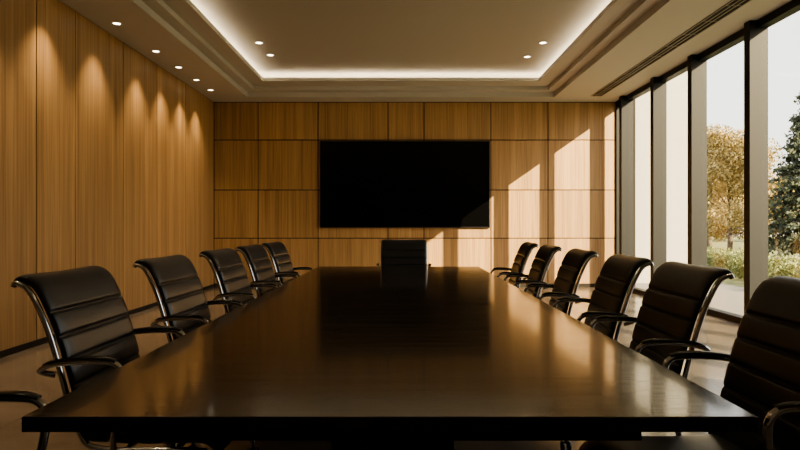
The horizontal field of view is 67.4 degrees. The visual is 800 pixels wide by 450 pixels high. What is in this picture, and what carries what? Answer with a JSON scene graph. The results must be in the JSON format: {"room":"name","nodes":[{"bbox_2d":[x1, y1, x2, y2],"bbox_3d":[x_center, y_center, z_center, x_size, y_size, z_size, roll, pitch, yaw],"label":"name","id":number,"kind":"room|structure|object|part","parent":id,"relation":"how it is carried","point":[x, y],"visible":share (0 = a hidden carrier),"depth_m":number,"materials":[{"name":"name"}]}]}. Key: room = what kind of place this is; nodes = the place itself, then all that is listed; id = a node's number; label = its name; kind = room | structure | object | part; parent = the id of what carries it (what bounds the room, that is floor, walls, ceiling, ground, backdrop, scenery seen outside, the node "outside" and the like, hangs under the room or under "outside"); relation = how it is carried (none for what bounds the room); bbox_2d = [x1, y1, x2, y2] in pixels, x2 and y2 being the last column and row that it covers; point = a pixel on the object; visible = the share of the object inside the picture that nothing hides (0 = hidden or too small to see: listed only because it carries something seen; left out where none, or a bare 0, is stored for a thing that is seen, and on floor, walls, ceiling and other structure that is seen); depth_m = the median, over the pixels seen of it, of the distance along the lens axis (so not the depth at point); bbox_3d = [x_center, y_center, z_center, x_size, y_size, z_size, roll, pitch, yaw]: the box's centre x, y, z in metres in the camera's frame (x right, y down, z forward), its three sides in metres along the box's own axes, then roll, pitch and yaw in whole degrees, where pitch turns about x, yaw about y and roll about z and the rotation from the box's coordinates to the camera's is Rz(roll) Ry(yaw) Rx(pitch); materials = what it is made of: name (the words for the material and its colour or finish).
{"room":"conference room","nodes":[
{"label":"conference room","id":0,"kind":"room"},
{"bbox_2d":[0,0,213,350],"bbox_3d":[-3.780,-0.930,4.900,0.200,4.300,14.200,0,0,0],"label":"wall","id":1,"kind":"structure","parent":0,"point":[107,155],"depth_m":7.07,"materials":[{"name":"brown wood"}]},
{"bbox_2d":[0,284,213,357],"bbox_3d":[-3.674,1.190,4.900,0.012,0.060,13.800,0,0,0],"label":"baseboard","id":2,"kind":"structure","parent":1,"relation":"attached to","point":[10,351],"depth_m":6.05,"materials":[{"name":"black wood"}]},
{"bbox_2d":[0,287,739,449],"bbox_3d":[0.255,1.280,4.900,8.270,0.120,14.200,0,0,0],"label":"floor","id":3,"kind":"structure","parent":0,"point":[17,370],"depth_m":4.74,"materials":[{"name":"stone"}]},
{"bbox_2d":[0,390,49,449],"bbox_3d":[-1.004,0.699,1.340,0.762,1.042,0.654,0,0,0],"label":"office chair","id":4,"kind":"object","parent":3,"relation":"on","point":[14,396],"visible":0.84,"depth_m":1.64,"materials":[{"name":"grey leather"}]},
{"bbox_2d":[10,266,230,449],"bbox_3d":[-1.004,0.699,2.400,0.762,1.042,0.654,0,0,0],"label":"office chair","id":5,"kind":"object","parent":3,"relation":"on","point":[86,310],"visible":0.59,"depth_m":2.24,"materials":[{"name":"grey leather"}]},
{"bbox_2d":[133,255,258,449],"bbox_3d":[-1.004,0.699,3.373,0.762,1.042,0.654,0,0,2],"label":"office chair","id":6,"kind":"object","parent":3,"relation":"on","point":[177,281],"visible":0.45,"depth_m":3.27,"materials":[{"name":"grey leather"}]},
{"bbox_2d":[199,248,277,313],"bbox_3d":[-1.004,0.699,4.394,0.762,1.042,0.654,0,0,3],"label":"office chair","id":7,"kind":"object","parent":3,"relation":"on","point":[227,262],"visible":0.4,"depth_m":4.29,"materials":[{"name":"grey leather"}]},
{"bbox_2d":[235,244,297,297],"bbox_3d":[-1.004,0.699,5.304,0.762,1.042,0.654,0,0,3],"label":"office chair","id":8,"kind":"object","parent":3,"relation":"on","point":[258,258],"visible":0.38,"depth_m":5.18,"materials":[{"name":"grey leather"}]},
{"bbox_2d":[261,242,312,285],"bbox_3d":[-1.004,0.699,6.226,0.762,1.042,0.654,0,0,4],"label":"office chair","id":9,"kind":"object","parent":3,"relation":"on","point":[282,262],"visible":0.39,"depth_m":6.11,"materials":[{"name":"grey leather"}]},
{"bbox_2d":[22,266,757,449],"bbox_3d":[-0.027,0.845,4.135,1.806,0.750,5.330,0,0,0],"label":"conference table","id":10,"kind":"object","parent":3,"relation":"on","point":[349,357],"visible":1,"depth_m":1.86,"materials":[{"name":"brown wood"}]},
{"bbox_3d":[-0.030,0.536,4.125,1.320,0.057,5.110,0,0,0],"label":"under frame","id":11,"kind":"part","parent":10,"relation":"part of","materials":[{"name":"black paint"}]},
{"bbox_2d":[376,239,431,265],"bbox_3d":[0.035,0.699,7.052,0.654,1.042,0.762,0,0,0],"label":"office chair","id":12,"kind":"object","parent":3,"relation":"on","point":[392,252],"visible":0.35,"depth_m":7.27,"materials":[{"name":"grey leather"}]},
{"bbox_2d":[490,242,538,287],"bbox_3d":[0.987,0.699,6.166,0.762,1.042,0.654,0,0,3],"label":"office chair","id":13,"kind":"object","parent":3,"relation":"on","point":[523,253],"visible":0.36,"depth_m":5.96,"materials":[{"name":"grey leather"}]},
{"bbox_2d":[504,244,561,297],"bbox_3d":[0.987,0.699,5.316,0.762,1.042,0.654,0,0,3],"label":"office chair","id":14,"kind":"object","parent":3,"relation":"on","point":[545,254],"visible":0.39,"depth_m":5.11,"materials":[{"name":"grey leather"}]},
{"bbox_2d":[524,248,597,315],"bbox_3d":[0.987,0.699,4.396,0.762,1.042,0.654,0,0,3],"label":"office chair","id":15,"kind":"object","parent":3,"relation":"on","point":[575,261],"visible":0.38,"depth_m":4.22,"materials":[{"name":"grey leather"}]},
{"bbox_2d":[553,254,653,449],"bbox_3d":[0.987,0.699,3.496,0.762,1.042,0.654,0,0,3],"label":"office chair","id":16,"kind":"object","parent":3,"relation":"on","point":[618,271],"visible":0.38,"depth_m":3.34,"materials":[{"name":"grey leather"}]},
{"bbox_3d":[1.003,0.670,3.495,0.722,0.949,0.639,0,0,3],"label":"metal frame","id":17,"kind":"part","parent":16,"relation":"part of","materials":[{"name":"grey metal"}]},
{"bbox_2d":[616,96,632,286],"bbox_3d":[4.230,-0.600,11.502,0.220,3.640,0.585,0,0,0],"label":"frame","id":18,"kind":"object","parent":3,"relation":"on","point":[624,108],"visible":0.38,"depth_m":11.21,"materials":[{"name":"black metal"}]},
{"bbox_2d":[626,77,666,294],"bbox_3d":[4.230,-0.600,10.505,0.220,3.640,1.410,0,0,0],"label":"frame","id":19,"kind":"object","parent":3,"relation":"on","point":[658,90],"visible":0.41,"depth_m":9.80,"materials":[{"name":"black metal"}]},
{"bbox_2d":[590,261,734,377],"bbox_3d":[0.987,0.699,2.729,0.762,1.042,0.654,0,0,1],"label":"office chair","id":20,"kind":"object","parent":3,"relation":"on","point":[675,295],"visible":0.34,"depth_m":2.62,"materials":[{"name":"grey leather"}]},
{"bbox_2d":[659,54,706,305],"bbox_3d":[4.230,-0.600,9.155,0.220,3.640,1.290,0,0,0],"label":"frame","id":21,"kind":"object","parent":3,"relation":"on","point":[697,70],"visible":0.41,"depth_m":8.51,"materials":[{"name":"black metal"}]},
{"bbox_2d":[579,276,799,449],"bbox_3d":[0.987,0.699,1.870,0.762,1.042,0.654,0,0,0],"label":"office chair","id":22,"kind":"object","parent":3,"relation":"on","point":[762,377],"visible":0.77,"depth_m":1.95,"materials":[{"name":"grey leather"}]},
{"bbox_3d":[1.003,0.670,1.870,0.722,0.949,0.639,0,0,0],"label":"metal frame","id":23,"kind":"part","parent":22,"relation":"part of","materials":[{"name":"grey metal"}]},
{"bbox_2d":[698,20,767,322],"bbox_3d":[4.230,-0.600,7.800,0.220,3.640,1.420,0,0,0],"label":"frame","id":24,"kind":"object","parent":3,"relation":"on","point":[755,39],"visible":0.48,"depth_m":7.09,"materials":[{"name":"black metal"}]},
{"bbox_2d":[757,0,799,27],"bbox_3d":[4.230,-0.600,6.415,0.220,3.640,1.350,0,0,0],"label":"frame","id":25,"kind":"object","parent":3,"relation":"on","point":[792,7],"visible":0.5,"depth_m":6.71,"materials":[{"name":"black metal"}]},
{"bbox_2d":[214,100,634,286],"bbox_3d":[0.460,-0.930,11.900,8.320,4.300,0.200,0,0,0],"label":"wall","id":26,"kind":"structure","parent":0,"point":[553,164],"depth_m":11.80,"materials":[{"name":"brown wood"}]},
{"bbox_2d":[214,284,594,286],"bbox_3d":[0.221,1.190,11.794,7.778,0.060,0.012,0,0,0],"label":"baseboard","id":27,"kind":"structure","parent":26,"relation":"attached to","point":[215,285],"depth_m":11.79,"materials":[{"name":"black wood"}]},
{"bbox_2d":[320,141,489,227],"bbox_3d":[0.078,-0.795,11.763,3.327,1.700,0.072,0,0,0],"label":"television","id":28,"kind":"object","parent":26,"relation":"attached to","point":[364,184],"visible":1,"depth_m":11.73,"materials":[{"name":"black"}]},
{"bbox_2d":[60,0,791,101],"bbox_3d":[0.255,-2.720,4.900,8.270,0.600,14.200,0,0,0],"label":"ceiling","id":29,"kind":"structure","parent":0,"point":[323,50],"depth_m":8.71,"materials":[{"name":"grey paint"}]},
{"bbox_2d":[591,0,751,96],"bbox_3d":[3.660,-2.414,6.925,0.200,0.012,8.650,0,0,0],"label":"ceiling vent","id":30,"kind":"object","parent":29,"relation":"in","point":[730,7],"visible":1,"depth_m":7.89,"materials":[{"name":"grey metal"}]},
{"label":"outside","id":31,"kind":"structure","parent":0,"visible":0},
{"bbox_2d":[712,236,799,286],"bbox_3d":[32.195,1.480,25.000,55.610,0.280,90.000,0,0,0],"label":"lawn","id":32,"kind":"structure","parent":31,"point":[738,243],"depth_m":33.52,"materials":[{"name":"green plant"}]},
{"bbox_2d":[635,71,687,282],"bbox_3d":[5.550,-1.471,13.200,1.700,5.618,0.500,0,0,0],"label":"window","id":33,"kind":"structure","parent":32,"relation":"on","point":[677,88],"depth_m":13.00,"materials":[{"name":"glass"}]},
{"bbox_2d":[635,283,743,315],"bbox_3d":[5.630,1.295,4.450,2.480,0.090,16.900,0,0,0],"label":"terrace","id":34,"kind":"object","parent":32,"relation":"on","point":[729,298],"visible":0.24,"depth_m":10.20,"materials":[{"name":"grey concrete"}]},
{"bbox_2d":[707,128,743,246],"bbox_3d":[18.567,-2.285,36.154,5.421,7.235,5.181,0,0,-33],"label":"deciduous tree","id":35,"kind":"object","parent":32,"relation":"on","point":[710,214],"visible":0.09,"depth_m":34.41,"materials":[{"name":"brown plant"}]},
{"bbox_2d":[707,123,795,250],"bbox_3d":[13.827,-1.448,24.957,3.978,5.559,4.410,0,0,-27],"label":"deciduous tree","id":36,"kind":"object","parent":32,"relation":"on","point":[721,145],"visible":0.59,"depth_m":24.38,"materials":[{"name":"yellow plant"}]},
{"bbox_2d":[707,245,799,278],"bbox_3d":[8.731,0.954,15.235,1.113,0.736,11.651,0,0,16],"label":"hedge","id":37,"kind":"object","parent":32,"relation":"on","point":[732,261],"visible":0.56,"depth_m":14.54,"materials":[{"name":"green plant"}]},
{"bbox_2d":[768,176,796,233],"bbox_3d":[30.149,-1.685,45.174,5.922,6.035,4.990,0,0,44],"label":"deciduous tree","id":38,"kind":"object","parent":32,"relation":"on","point":[778,176],"visible":0.02,"depth_m":45.22,"materials":[{"name":"brown plant"}]},
{"bbox_2d":[768,92,799,258],"bbox_3d":[14.783,-1.965,21.502,3.600,6.600,3.708,0,0,-36],"label":"conifer tree","id":39,"kind":"object","parent":32,"relation":"on","point":[780,224],"visible":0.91,"depth_m":21.62,"materials":[{"name":"green plant"}]}
]}

